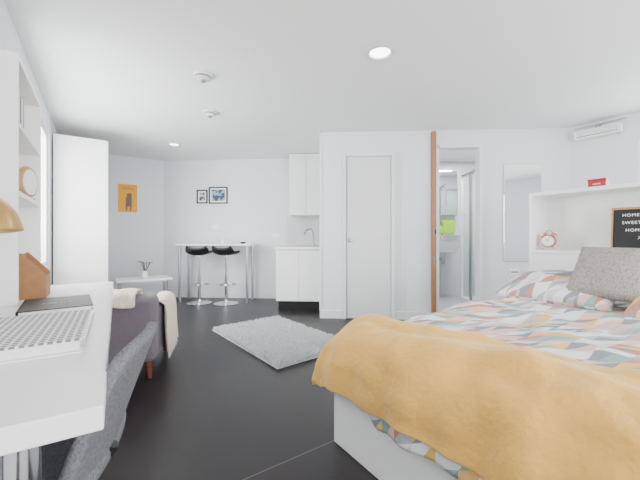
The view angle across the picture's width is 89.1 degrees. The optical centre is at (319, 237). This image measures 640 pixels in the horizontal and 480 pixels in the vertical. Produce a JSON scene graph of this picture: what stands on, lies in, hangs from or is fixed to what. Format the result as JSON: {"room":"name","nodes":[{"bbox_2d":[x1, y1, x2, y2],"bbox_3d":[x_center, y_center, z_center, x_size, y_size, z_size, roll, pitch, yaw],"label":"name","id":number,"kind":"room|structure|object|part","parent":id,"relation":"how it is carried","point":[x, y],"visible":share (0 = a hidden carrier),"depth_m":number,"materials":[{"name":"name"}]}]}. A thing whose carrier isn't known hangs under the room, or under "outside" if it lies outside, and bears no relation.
{"room":"studio apartment","nodes":[
{"label":"studio apartment","id":0,"kind":"room"},
{"bbox_2d":[0,197,23,233],"bbox_3d":[-1.083,0.054,1.032,0.185,0.493,0.221,0,0,4],"label":"desk lamp","id":1,"kind":"object","parent":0,"point":[10,221],"depth_m":1.06,"materials":[{"name":"gold metal"}]},
{"bbox_2d":[10,16,48,132],"bbox_3d":[-2.489,-1.264,2.766,0.100,0.228,1.870,0,0,-34],"label":"wall","id":2,"kind":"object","parent":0,"point":[15,43],"visible":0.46,"depth_m":2.53,"materials":[{"name":"paint"}]},
{"bbox_2d":[41,122,46,260],"bbox_3d":[-2.490,-0.450,2.766,0.060,1.400,1.870,0,0,-34],"label":"window","id":3,"kind":"structure","parent":2,"relation":"attached to","point":[43,131],"depth_m":3.50,"materials":[{"name":"white glass"}]},
{"bbox_3d":[-3.000,-0.425,3.520,0.060,1.350,0.050,0,0,-34],"label":"mullion","id":4,"kind":"part","parent":3,"relation":"part of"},
{"bbox_2d":[47,113,57,284],"bbox_3d":[-3.502,-0.164,4.261,0.100,2.428,1.740,0,0,-34],"label":"wall","id":5,"kind":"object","parent":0,"point":[52,129],"visible":0.21,"depth_m":3.66,"materials":[{"name":"paint"}]},
{"bbox_2d":[108,154,162,292],"bbox_3d":[-3.422,-0.164,5.427,1.540,2.428,0.100,0,0,-34],"label":"wall","id":6,"kind":"structure","parent":0,"point":[134,237],"depth_m":5.56,"materials":[{"name":"paint"}]},
{"bbox_2d":[118,184,136,212],"bbox_3d":[-3.242,-0.670,5.482,0.280,0.470,0.009,0,0,-34],"label":"poster","id":7,"kind":"object","parent":6,"relation":"attached to","point":[127,193],"visible":1,"depth_m":5.48,"materials":[{"name":"orange paper"}]},
{"bbox_2d":[142,271,147,277],"bbox_3d":[-2.621,0.545,4.869,0.084,0.110,0.084,0,0,4],"label":"vase","id":8,"kind":"object","parent":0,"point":[144,274],"depth_m":4.84,"materials":[{"name":"ceramic"}]},
{"bbox_2d":[163,159,291,291],"bbox_3d":[-1.329,-0.164,5.753,3.036,2.428,0.100,0,0,4],"label":"wall","id":9,"kind":"structure","parent":0,"point":[257,207],"depth_m":5.72,"materials":[{"name":"paint"}]},
{"bbox_2d":[196,190,207,203],"bbox_3d":[-2.082,-0.730,5.739,0.195,0.240,0.020,0,0,4],"label":"picture frame","id":10,"kind":"object","parent":9,"relation":"attached to","point":[201,195],"visible":1,"depth_m":5.74,"materials":[{"name":"black plastic"}]},
{"bbox_2d":[199,193,204,200],"bbox_3d":[-2.082,-0.730,5.740,0.098,0.143,0.002,0,0,4],"label":"print","id":11,"kind":"object","parent":10,"relation":"on","point":[201,195],"depth_m":5.74},
{"bbox_2d":[212,224,217,228],"bbox_3d":[-1.850,-0.200,5.728,0.120,0.080,0.014,0,0,4],"label":"power socket","id":12,"kind":"object","parent":9,"relation":"attached to","point":[214,226],"visible":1,"depth_m":5.72,"materials":[{"name":"white plastic"}]},
{"bbox_2d":[209,187,227,203],"bbox_3d":[-1.793,-0.752,5.722,0.335,0.295,0.020,0,0,4],"label":"picture frame","id":13,"kind":"object","parent":9,"relation":"attached to","point":[217,195],"visible":1,"depth_m":5.72,"materials":[{"name":"black plastic"}]},
{"bbox_3d":[-1.793,-0.616,5.722,0.335,0.022,0.020,0,0,4],"label":"rail","id":14,"kind":"part","parent":13,"relation":"part of","materials":[{"name":"black plastic"}]},
{"bbox_2d":[212,190,224,200],"bbox_3d":[-1.793,-0.752,5.723,0.238,0.198,0.002,0,0,4],"label":"print","id":15,"kind":"object","parent":13,"relation":"on","point":[217,195],"depth_m":5.72},
{"bbox_2d":[170,291,275,297],"bbox_3d":[-1.700,1.000,5.718,2.140,0.100,0.015,0,0,4],"label":"baseboard","id":16,"kind":"structure","parent":9,"relation":"attached to","point":[183,294],"depth_m":5.71,"materials":[{"name":"paint"}]},
{"bbox_2d":[286,217,318,245],"bbox_3d":[-0.254,-0.120,5.631,0.667,0.500,0.009,0,0,4],"label":"backsplash","id":17,"kind":"structure","parent":9,"relation":"attached to","point":[296,227],"depth_m":5.63,"materials":[{"name":"tile"}]},
{"bbox_2d":[289,154,318,216],"bbox_3d":[-0.210,-0.869,5.452,0.557,0.998,0.358,0,0,4],"label":"upper cabinet","id":18,"kind":"object","parent":9,"relation":"attached to","point":[303,168],"visible":0.76,"depth_m":5.28,"materials":[{"name":"white laminate"}]},
{"bbox_3d":[-0.362,-0.869,5.293,0.273,0.998,0.020,0,0,4],"label":"door","id":19,"kind":"part","parent":18,"relation":"part of","materials":[{"name":"white laminate"}]},
{"bbox_3d":[-0.082,-0.869,5.275,0.280,0.998,0.020,0,0,4],"label":"door","id":20,"kind":"part","parent":18,"relation":"part of","materials":[{"name":"white laminate"}]},
{"bbox_2d":[98,296,462,479],"bbox_3d":[1.226,1.095,3.574,7.238,0.110,9.184,0,0,-34],"label":"floor","id":21,"kind":"structure","parent":0,"point":[209,409],"depth_m":1.94,"materials":[{"name":"tile"}]},
{"bbox_2d":[0,282,113,479],"bbox_3d":[-1.093,0.675,1.298,0.440,0.750,1.960,0,0,-32],"label":"desk","id":22,"kind":"object","parent":21,"relation":"on","point":[43,401],"visible":0.75,"depth_m":0.62,"materials":[{"name":"white laminate"}]},
{"bbox_2d":[0,49,40,306],"bbox_3d":[-1.587,-0.260,1.679,0.146,1.120,0.680,0,0,-34],"label":"shelf unit","id":23,"kind":"object","parent":22,"relation":"on","point":[20,146],"visible":0.91,"depth_m":1.44,"materials":[{"name":"white laminate"}]},
{"bbox_2d":[19,89,23,127],"bbox_3d":[-1.501,-0.619,1.547,0.110,0.195,0.205,0,0,-34],"label":"book stack","id":24,"kind":"object","parent":23,"relation":"on","point":[21,99],"visible":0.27,"depth_m":1.60,"materials":[{"name":"paper"}]},
{"bbox_2d":[19,89,19,121],"bbox_3d":[-1.491,-0.619,1.533,0.110,0.195,0.030,0,0,-34],"label":"book","id":25,"kind":"object","parent":24,"relation":"on","point":[19,89],"depth_m":1.56,"materials":[{"name":"white paper"}]},
{"bbox_2d":[20,95,21,124],"bbox_3d":[-1.511,-0.609,1.562,0.110,0.174,0.030,0,0,-34],"label":"book","id":26,"kind":"object","parent":24,"relation":"on","point":[20,95],"depth_m":1.58,"materials":[{"name":"white paper"}]},
{"bbox_2d":[22,97,23,127],"bbox_3d":[-1.550,-0.616,1.619,0.110,0.189,0.030,0,0,-34],"label":"book","id":27,"kind":"object","parent":24,"relation":"on","point":[22,97],"depth_m":1.64,"materials":[{"name":"white paper"}]},
{"bbox_2d":[19,166,37,199],"bbox_3d":[-1.635,-0.307,1.816,0.040,0.190,0.180,0,0,-17],"label":"round ornament","id":28,"kind":"object","parent":23,"relation":"on","point":[28,182],"visible":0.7,"depth_m":1.80,"materials":[{"name":"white wood"}]},
{"bbox_3d":[-1.583,-0.809,1.681,0.136,0.022,0.636,0,0,-34],"label":"shelf","id":29,"kind":"part","parent":23,"relation":"part of","materials":[{"name":"white laminate"}]},
{"bbox_3d":[-1.583,-0.511,1.681,0.136,0.022,0.636,0,0,-34],"label":"shelf","id":30,"kind":"part","parent":23,"relation":"part of","materials":[{"name":"white laminate"}]},
{"bbox_3d":[-1.583,-0.201,1.681,0.136,0.022,0.636,0,0,-34],"label":"shelf","id":31,"kind":"part","parent":23,"relation":"part of","materials":[{"name":"white laminate"}]},
{"bbox_3d":[-0.551,0.698,0.599,0.060,0.705,0.060,0,0,-32],"label":"leg","id":32,"kind":"part","parent":22,"relation":"part of","materials":[{"name":"white wood"}]},
{"bbox_2d":[19,252,49,299],"bbox_3d":[-1.460,0.188,1.669,0.100,0.225,0.180,0,0,-34],"label":"file holder","id":33,"kind":"object","parent":22,"relation":"on","point":[34,277],"visible":0.98,"depth_m":1.60,"materials":[{"name":"brown wood"}]},
{"bbox_2d":[0,309,94,364],"bbox_3d":[-0.871,0.281,0.944,0.337,0.038,0.420,0,0,-32],"label":"keyboard","id":34,"kind":"object","parent":22,"relation":"on","point":[35,336],"visible":1,"depth_m":0.89,"materials":[{"name":"plastic"}]},
{"bbox_2d":[15,294,92,315],"bbox_3d":[-1.135,0.288,1.406,0.238,0.024,0.316,0,0,-38],"label":"notebook","id":35,"kind":"object","parent":22,"relation":"on","point":[76,302],"visible":0.95,"depth_m":1.35,"materials":[{"name":"paper"}]},
{"bbox_2d":[53,133,109,284],"bbox_3d":[-3.139,-0.075,4.337,0.556,2.250,1.100,0,0,-34],"label":"wardrobe","id":36,"kind":"object","parent":21,"relation":"on","point":[81,231],"visible":0.67,"depth_m":3.86,"materials":[{"name":"white laminate"}]},
{"bbox_3d":[-2.785,-0.107,4.245,0.020,2.175,0.546,0,0,-34],"label":"door","id":37,"kind":"part","parent":36,"relation":"part of","materials":[{"name":"white laminate"}]},
{"bbox_2d":[42,321,157,479],"bbox_3d":[-0.741,0.655,0.854,0.552,0.791,0.500,0,0,-15],"label":"office chair","id":38,"kind":"object","parent":21,"relation":"on","point":[86,456],"visible":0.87,"depth_m":0.80,"materials":[{"name":"grey fabric"}]},
{"bbox_3d":[-0.789,0.593,0.841,0.454,0.075,0.466,0,0,-15],"label":"seat","id":39,"kind":"part","parent":38,"relation":"part of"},
{"bbox_3d":[-0.665,0.614,0.875,0.219,0.103,0.032,0,0,-15],"label":"stem","id":40,"kind":"part","parent":38,"relation":"part of","materials":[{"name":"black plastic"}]},
{"bbox_2d":[108,294,165,378],"bbox_3d":[-1.658,0.741,2.643,0.720,0.622,0.730,0,0,-16],"label":"armchair","id":41,"kind":"object","parent":21,"relation":"on","point":[126,324],"visible":0.32,"depth_m":2.36,"materials":[{"name":"grey fabric"}]},
{"bbox_2d":[112,288,177,355],"bbox_3d":[-1.594,0.672,2.607,0.769,0.587,0.695,0,0,-16],"label":"throw blanket","id":42,"kind":"object","parent":41,"relation":"on","point":[122,298],"visible":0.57,"depth_m":2.59,"materials":[{"name":"beige fabric"}]},
{"bbox_2d":[112,288,142,308],"bbox_3d":[-1.632,0.494,2.366,0.565,0.232,0.253,0,0,-16],"label":"throw blanket","id":43,"kind":"object","parent":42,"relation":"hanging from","point":[122,298],"depth_m":2.33,"materials":[{"name":"beige fabric"}]},
{"bbox_3d":[-1.408,0.702,2.759,0.330,0.430,0.504,0,0,-16],"label":"drape arm","id":44,"kind":"part","parent":42,"relation":"part of"},
{"bbox_3d":[-1.282,0.980,2.436,0.056,0.141,0.056,-5,-4,-16],"label":"leg","id":45,"kind":"part","parent":41,"relation":"part of","materials":[{"name":"brown wood"}]},
{"bbox_3d":[-1.381,0.725,2.783,0.110,0.390,0.610,0,0,-16],"label":"arm","id":46,"kind":"part","parent":41,"relation":"part of","materials":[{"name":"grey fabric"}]},
{"bbox_2d":[115,275,172,290],"bbox_3d":[-2.658,0.825,4.905,0.720,0.450,0.480,0,0,-34],"label":"coffee table","id":47,"kind":"object","parent":21,"relation":"on","point":[157,278],"visible":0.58,"depth_m":4.82,"materials":[{"name":"white laminate"}]},
{"bbox_2d":[137,261,152,277],"bbox_3d":[-2.621,0.472,4.868,0.239,0.256,0.236,0,0,4],"label":"potted plant","id":48,"kind":"object","parent":47,"relation":"on","point":[144,274],"visible":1,"depth_m":4.84,"materials":[{"name":"ceramic"}]},
{"bbox_2d":[185,245,211,305],"bbox_3d":[-1.941,0.585,5.230,0.390,0.931,0.390,0,0,-2],"label":"bar stool","id":49,"kind":"object","parent":21,"relation":"on","point":[198,252],"visible":0.99,"depth_m":5.16,"materials":[{"name":"silver metal"}]},
{"bbox_3d":[-1.941,0.197,5.236,0.386,0.160,0.347,0,0,-2],"label":"seat","id":50,"kind":"part","parent":49,"relation":"part of","materials":[{"name":"black plastic"}]},
{"bbox_3d":[-1.941,0.800,5.230,0.052,0.400,0.052,0,0,-2],"label":"post","id":51,"kind":"part","parent":49,"relation":"part of","materials":[{"name":"silver metal"}]},
{"bbox_2d":[175,243,256,302],"bbox_3d":[-1.727,0.573,5.447,1.240,0.955,0.420,0,0,4],"label":"bar table","id":52,"kind":"object","parent":21,"relation":"on","point":[247,245],"visible":0.99,"depth_m":5.30,"materials":[{"name":"white laminate"}]},
{"bbox_3d":[-2.296,0.588,5.322,0.044,0.925,0.044,0,0,4],"label":"leg","id":53,"kind":"part","parent":52,"relation":"part of","materials":[{"name":"metal"}]},
{"bbox_3d":[-2.276,0.588,5.641,0.044,0.925,0.044,0,0,4],"label":"leg","id":54,"kind":"part","parent":52,"relation":"part of","materials":[{"name":"metal"}]},
{"bbox_3d":[-1.178,0.588,5.253,0.044,0.925,0.044,0,0,4],"label":"leg","id":55,"kind":"part","parent":52,"relation":"part of","materials":[{"name":"metal"}]},
{"bbox_3d":[-1.158,0.588,5.572,0.044,0.925,0.044,0,0,4],"label":"leg","id":56,"kind":"part","parent":52,"relation":"part of","materials":[{"name":"metal"}]},
{"bbox_2d":[212,246,239,305],"bbox_3d":[-1.502,0.585,5.203,0.390,0.931,0.390,0,0,12],"label":"bar stool","id":57,"kind":"object","parent":21,"relation":"on","point":[225,252],"visible":1,"depth_m":5.14,"materials":[{"name":"silver metal"}]},
{"bbox_3d":[-1.500,0.197,5.208,0.386,0.160,0.347,0,0,12],"label":"seat","id":58,"kind":"part","parent":57,"relation":"part of","materials":[{"name":"black plastic"}]},
{"bbox_3d":[-1.502,0.800,5.203,0.052,0.400,0.052,0,0,12],"label":"post","id":59,"kind":"part","parent":57,"relation":"part of","materials":[{"name":"silver metal"}]},
{"bbox_2d":[213,316,332,368],"bbox_3d":[-0.446,1.024,3.410,0.898,0.052,1.442,0,0,-39],"label":"shag rug","id":60,"kind":"object","parent":21,"relation":"on","point":[277,341],"visible":0.94,"depth_m":3.25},
{"bbox_2d":[275,217,318,309],"bbox_3d":[-0.290,0.340,5.172,0.682,1.420,0.929,0,0,4],"label":"base cabinet","id":61,"kind":"object","parent":21,"relation":"on","point":[297,262],"visible":0.93,"depth_m":4.74,"materials":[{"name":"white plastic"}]},
{"bbox_3d":[-0.477,0.550,4.748,0.332,0.740,0.020,0,0,4],"label":"door","id":62,"kind":"part","parent":61,"relation":"part of","materials":[{"name":"white laminate"}]},
{"bbox_2d":[275,245,318,249],"bbox_3d":[-0.290,0.150,5.170,0.682,0.040,0.925,0,0,4],"label":"countertop","id":63,"kind":"structure","parent":61,"relation":"on","point":[287,247],"depth_m":4.72,"materials":[{"name":"white laminate"}]},
{"bbox_2d":[304,228,317,245],"bbox_3d":[-0.147,-0.017,5.391,0.225,0.294,0.206,0,0,4],"label":"tap","id":64,"kind":"object","parent":63,"relation":"on","point":[313,244],"depth_m":5.44,"materials":[{"name":"metal"}]},
{"bbox_3d":[-0.142,0.550,4.728,0.332,0.740,0.020,0,0,4],"label":"door","id":65,"kind":"part","parent":61,"relation":"part of","materials":[{"name":"white laminate"}]},
{"bbox_2d":[439,234,459,295],"bbox_3d":[2.131,0.482,5.618,0.488,1.116,0.523,0,0,4],"label":"basin","id":66,"kind":"object","parent":21,"relation":"on","point":[444,247],"visible":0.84,"depth_m":5.44,"materials":[{"name":"ceramic"}]},
{"bbox_3d":[2.129,0.157,5.582,0.488,0.186,0.451,0,0,4],"label":"bowl","id":67,"kind":"part","parent":66,"relation":"part of","materials":[{"name":"ceramic"}]},
{"bbox_2d":[460,169,474,302],"bbox_3d":[2.724,0.015,4.966,0.915,2.070,0.690,0,0,4],"label":"shower enclosure","id":68,"kind":"object","parent":21,"relation":"on","point":[470,297],"visible":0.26,"depth_m":5.28,"materials":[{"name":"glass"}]},
{"bbox_3d":[2.323,0.025,5.317,0.036,2.050,0.036,0,0,4],"label":"post","id":69,"kind":"part","parent":68,"relation":"part of","materials":[{"name":"metal"}]},
{"bbox_2d":[460,296,474,302],"bbox_3d":[2.732,0.995,4.966,0.900,0.090,0.690,0,0,4],"label":"tray","id":70,"kind":"object","parent":68,"relation":"on","point":[463,299],"depth_m":5.19,"materials":[{"name":"ceramic"}]},
{"bbox_3d":[2.303,-1.000,4.992,0.030,0.040,0.650,0,0,4],"label":"rail","id":71,"kind":"part","parent":68,"relation":"part of","materials":[{"name":"metal"}]},
{"bbox_3d":[2.301,0.025,4.967,0.036,2.050,0.036,0,0,4],"label":"post","id":72,"kind":"part","parent":68,"relation":"part of","materials":[{"name":"metal"}]},
{"bbox_3d":[2.268,-0.050,4.879,0.015,0.400,0.020,0,0,4],"label":"handle","id":73,"kind":"part","parent":68,"relation":"part of","materials":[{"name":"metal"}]},
{"bbox_2d":[334,297,639,479],"bbox_3d":[1.331,0.732,1.553,2.107,0.632,1.780,0,0,-34],"label":"bed","id":74,"kind":"object","parent":21,"relation":"on","point":[610,339],"visible":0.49,"depth_m":1.51,"materials":[{"name":"fabric"}]},
{"bbox_2d":[312,314,639,479],"bbox_3d":[0.650,0.566,1.089,0.549,0.406,1.842,0,0,-34],"label":"fleece blanket","id":75,"kind":"object","parent":74,"relation":"on","point":[496,409],"visible":1,"depth_m":1.00,"materials":[{"name":"yellow fabric"}]},
{"bbox_2d":[494,270,614,310],"bbox_3d":[1.709,0.360,2.329,0.439,0.243,0.700,0,0,-34],"label":"bed pillow","id":76,"kind":"object","parent":74,"relation":"on","point":[547,286],"depth_m":2.26,"materials":[{"name":"multicoloured fabric"}]},
{"bbox_2d":[566,247,639,302],"bbox_3d":[1.840,0.221,2.044,0.281,0.321,0.440,0,0,-27],"label":"knit cushion","id":77,"kind":"object","parent":74,"relation":"on","point":[610,273],"visible":0.9,"depth_m":2.00,"materials":[{"name":"grey fabric"}]},
{"bbox_2d":[621,296,639,319],"bbox_3d":[2.025,0.362,1.613,0.481,0.248,0.720,0,0,-37],"label":"bed pillow","id":78,"kind":"object","parent":74,"relation":"on","point":[633,311],"depth_m":1.74,"materials":[{"name":"multicoloured fabric"}]},
{"bbox_2d":[529,182,639,270],"bbox_3d":[2.380,0.333,2.210,0.300,1.435,1.630,0,0,-34],"label":"shelf unit","id":79,"kind":"object","parent":21,"relation":"on","point":[579,217],"visible":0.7,"depth_m":2.71,"materials":[{"name":"white laminate"}]},
{"bbox_2d":[540,230,556,249],"bbox_3d":[1.932,0.017,2.746,0.054,0.170,0.121,0,0,-41],"label":"alarm clock","id":80,"kind":"object","parent":79,"relation":"on","point":[547,240],"visible":0.97,"depth_m":2.73,"materials":[{"name":"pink metal"}]},
{"bbox_3d":[2.272,0.588,2.137,0.020,0.925,1.570,0,0,-34],"label":"panel","id":81,"kind":"part","parent":79,"relation":"part of","materials":[{"name":"white laminate"}]},
{"bbox_3d":[2.380,0.113,2.210,0.300,0.025,1.570,0,0,-34],"label":"shelf","id":82,"kind":"part","parent":79,"relation":"part of","materials":[{"name":"white laminate"}]},
{"bbox_2d":[587,178,609,186],"bbox_3d":[2.146,-0.419,2.504,0.086,0.068,0.116,0,0,-34],"label":"sign","id":83,"kind":"object","parent":79,"relation":"on","point":[600,181],"visible":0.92,"depth_m":2.47,"materials":[{"name":"paper"}]},
{"bbox_3d":[2.146,-0.447,2.504,0.086,0.013,0.116,0,0,-34],"label":"lid","id":84,"kind":"part","parent":83,"relation":"part of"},
{"bbox_2d":[610,207,639,247],"bbox_3d":[2.276,-0.064,2.297,0.060,0.320,0.330,0,0,-36],"label":"letter board","id":85,"kind":"object","parent":79,"relation":"on","point":[625,221],"visible":1,"depth_m":2.37,"materials":[{"name":"black plastic"}]},
{"bbox_3d":[2.291,-0.215,2.308,0.022,0.015,0.330,8,-5,-36],"label":"rail","id":86,"kind":"part","parent":85,"relation":"part of","materials":[{"name":"brown wood"}]},
{"bbox_2d":[4,0,639,161],"bbox_3d":[1.226,-1.428,3.574,7.238,0.100,9.184,0,0,-34],"label":"ceiling","id":87,"kind":"structure","parent":0,"point":[286,73],"depth_m":2.60,"materials":[{"name":"paint"}]},
{"bbox_2d":[167,142,180,145],"bbox_3d":[-2.140,-1.371,4.766,0.180,0.014,0.180,0,0,4],"label":"recessed light","id":88,"kind":"object","parent":87,"relation":"in","point":[168,143],"visible":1,"depth_m":4.75,"materials":[{"name":"paint"}]},
{"bbox_2d":[193,70,212,82],"bbox_3d":[-0.989,-1.347,2.748,0.156,0.062,0.156,0,0,4],"label":"smoke detector","id":89,"kind":"object","parent":87,"relation":"attached to","point":[202,76],"visible":1,"depth_m":2.71,"materials":[{"name":"paint"}]},
{"bbox_2d":[203,109,216,117],"bbox_3d":[-1.203,-1.347,3.556,0.148,0.062,0.148,0,0,4],"label":"smoke detector","id":90,"kind":"object","parent":87,"relation":"attached to","point":[209,113],"visible":1,"depth_m":3.52,"materials":[{"name":"paint"}]},
{"bbox_2d":[366,44,393,59],"bbox_3d":[0.445,-1.371,2.407,0.208,0.014,0.208,0,0,4],"label":"recessed light","id":91,"kind":"object","parent":87,"relation":"in","point":[375,52],"visible":1,"depth_m":2.40,"materials":[{"name":"paint"}]},
{"bbox_2d":[322,131,436,318],"bbox_3d":[0.753,-0.164,4.247,1.506,2.428,0.145,0,0,4],"label":"wall","id":92,"kind":"structure","parent":0,"point":[417,147],"depth_m":4.20,"materials":[{"name":"paint"}]},
{"bbox_2d":[319,135,321,310],"bbox_3d":[0.008,-0.197,4.261,0.030,2.293,0.010,0,0,4],"label":"trim","id":93,"kind":"structure","parent":92,"relation":"attached to","point":[320,136],"depth_m":4.25,"materials":[{"name":"paint"}]},
{"bbox_2d":[320,310,341,318],"bbox_3d":[0.146,1.000,4.250,0.294,0.100,0.015,0,0,4],"label":"baseboard","id":94,"kind":"structure","parent":92,"relation":"attached to","point":[324,313],"depth_m":4.24,"materials":[{"name":"paint"}]},
{"bbox_2d":[343,153,345,318],"bbox_3d":[0.317,-0.028,4.226,0.041,2.156,0.040,0,0,4],"label":"door frame","id":95,"kind":"structure","parent":92,"relation":"attached to","point":[344,154],"depth_m":4.21,"materials":[{"name":"paint"}]},
{"bbox_2d":[347,157,390,317],"bbox_3d":[0.629,-0.004,4.219,0.567,2.088,0.016,0,0,4],"label":"door","id":96,"kind":"structure","parent":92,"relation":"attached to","point":[368,178],"depth_m":4.21,"materials":[{"name":"paint"}]},
{"bbox_2d":[346,152,391,156],"bbox_3d":[0.628,-1.082,4.207,0.583,0.048,0.040,0,0,4],"label":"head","id":97,"kind":"object","parent":92,"relation":"attached to","point":[353,154],"visible":1,"depth_m":4.19},
{"bbox_2d":[391,152,394,318],"bbox_3d":[0.940,-0.028,4.188,0.041,2.156,0.040,0,0,4],"label":"door frame","id":98,"kind":"structure","parent":92,"relation":"attached to","point":[393,153],"depth_m":4.17,"materials":[{"name":"paint"}]},
{"bbox_2d":[402,134,403,311],"bbox_3d":[1.074,-0.196,4.195,0.025,2.293,0.010,0,0,4],"label":"batten","id":99,"kind":"object","parent":92,"relation":"attached to","point":[402,134],"depth_m":4.19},
{"bbox_2d":[395,311,429,319],"bbox_3d":[1.186,1.000,4.185,0.450,0.100,0.015,0,0,4],"label":"baseboard","id":100,"kind":"structure","parent":92,"relation":"attached to","point":[400,315],"depth_m":4.18,"materials":[{"name":"paint"}]},
{"bbox_3d":[1.453,-0.158,4.154,0.057,2.405,0.045,0,0,4],"label":"stile","id":101,"kind":"part","parent":92,"relation":"part of","materials":[{"name":"brown wood"}]},
{"bbox_2d":[436,148,438,311],"bbox_3d":[1.505,-0.050,4.208,0.040,2.200,0.130,0,0,4],"label":"door frame","id":102,"kind":"structure","parent":92,"relation":"attached to","point":[437,149],"depth_m":4.14,"materials":[{"name":"paint"}]},
{"bbox_2d":[320,128,569,135],"bbox_3d":[1.563,-1.361,4.163,3.134,0.035,0.012,0,0,4],"label":"trim","id":103,"kind":"structure","parent":92,"relation":"attached to","point":[531,129],"depth_m":4.15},
{"bbox_3d":[1.563,-1.361,4.163,3.134,0.035,0.012,0,0,4],"label":"cornice","id":104,"kind":"part","parent":103,"relation":"part of","materials":[{"name":"paint"}]},
{"bbox_2d":[439,161,474,295],"bbox_3d":[2.494,-0.164,5.907,2.150,2.428,0.100,0,0,4],"label":"wall","id":105,"kind":"structure","parent":0,"point":[450,271],"depth_m":5.86,"materials":[{"name":"paint"}]},
{"bbox_2d":[439,170,457,215],"bbox_3d":[2.213,-0.800,5.806,0.440,0.800,0.136,0,0,4],"label":"mirror","id":106,"kind":"object","parent":105,"relation":"attached to","point":[448,179],"visible":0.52,"depth_m":5.74,"materials":[{"name":"mirror"}]},
{"bbox_3d":[2.213,-0.065,5.804,0.540,0.010,0.140,0,0,4],"label":"glass shelf","id":107,"kind":"object","parent":105,"relation":"attached to","visible":0},
{"bbox_2d":[439,220,454,233],"bbox_3d":[2.171,-0.190,5.772,0.420,0.240,0.110,0,0,4],"label":"hand towel","id":108,"kind":"object","parent":107,"relation":"on","point":[447,226],"visible":0.73,"depth_m":5.71,"materials":[{"name":"green fabric"}]},
{"bbox_2d":[437,133,479,147],"bbox_3d":[1.774,-1.264,4.207,0.537,0.228,0.100,0,0,4],"label":"header","id":109,"kind":"object","parent":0,"point":[442,138],"visible":0.64,"depth_m":4.16,"materials":[{"name":"paint"}]},
{"bbox_2d":[439,144,478,149],"bbox_3d":[1.773,-1.170,4.191,0.498,0.040,0.130,0,0,4],"label":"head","id":110,"kind":"object","parent":109,"relation":"attached to","point":[451,146],"visible":0.81,"depth_m":4.13},
{"bbox_2d":[480,131,569,299],"bbox_3d":[2.651,-0.164,4.152,1.221,2.428,0.100,0,0,4],"label":"wall","id":111,"kind":"structure","parent":0,"point":[550,149],"depth_m":4.12,"materials":[{"name":"paint"}]},
{"bbox_2d":[475,144,482,300],"bbox_3d":[2.042,-0.070,4.175,0.040,2.240,0.130,0,0,4],"label":"door frame","id":112,"kind":"structure","parent":111,"relation":"attached to","point":[479,151],"depth_m":4.11,"materials":[{"name":"paint"}]},
{"bbox_2d":[509,269,519,274],"bbox_3d":[2.458,0.430,4.107,0.120,0.080,0.014,0,0,4],"label":"power outlet","id":113,"kind":"object","parent":111,"relation":"attached to","point":[511,271],"visible":0.83,"depth_m":4.10,"materials":[{"name":"white plastic"}]},
{"bbox_2d":[503,164,540,261],"bbox_3d":[2.553,-0.316,4.101,0.463,1.238,0.014,0,0,4],"label":"wall mirror","id":114,"kind":"object","parent":111,"relation":"attached to","point":[519,180],"visible":0.73,"depth_m":4.10,"materials":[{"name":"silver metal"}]},
{"bbox_2d":[570,113,637,188],"bbox_3d":[3.348,-0.164,3.850,0.100,2.428,0.620,0,0,-34],"label":"wall","id":115,"kind":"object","parent":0,"point":[614,157],"visible":0.29,"depth_m":3.77,"materials":[{"name":"paint"}]},
{"bbox_2d":[574,117,626,140],"bbox_3d":[3.268,-1.265,3.796,0.094,0.150,0.480,0,0,-34],"label":"wall heater","id":116,"kind":"object","parent":115,"relation":"attached to","point":[598,131],"visible":1,"depth_m":3.77,"materials":[{"name":"white plastic"}]},
{"bbox_2d":[576,129,617,137],"bbox_3d":[3.220,-1.215,3.787,0.004,0.010,0.380,0,0,-34],"label":"grille","id":117,"kind":"object","parent":116,"relation":"attached to","point":[614,129],"depth_m":3.78,"materials":[{"name":"white plastic"}]},
{"bbox_3d":[3.257,-1.330,3.789,0.014,0.014,0.480,0,0,-34],"label":"rail","id":118,"kind":"part","parent":116,"relation":"part of","materials":[{"name":"metal"}]}
]}

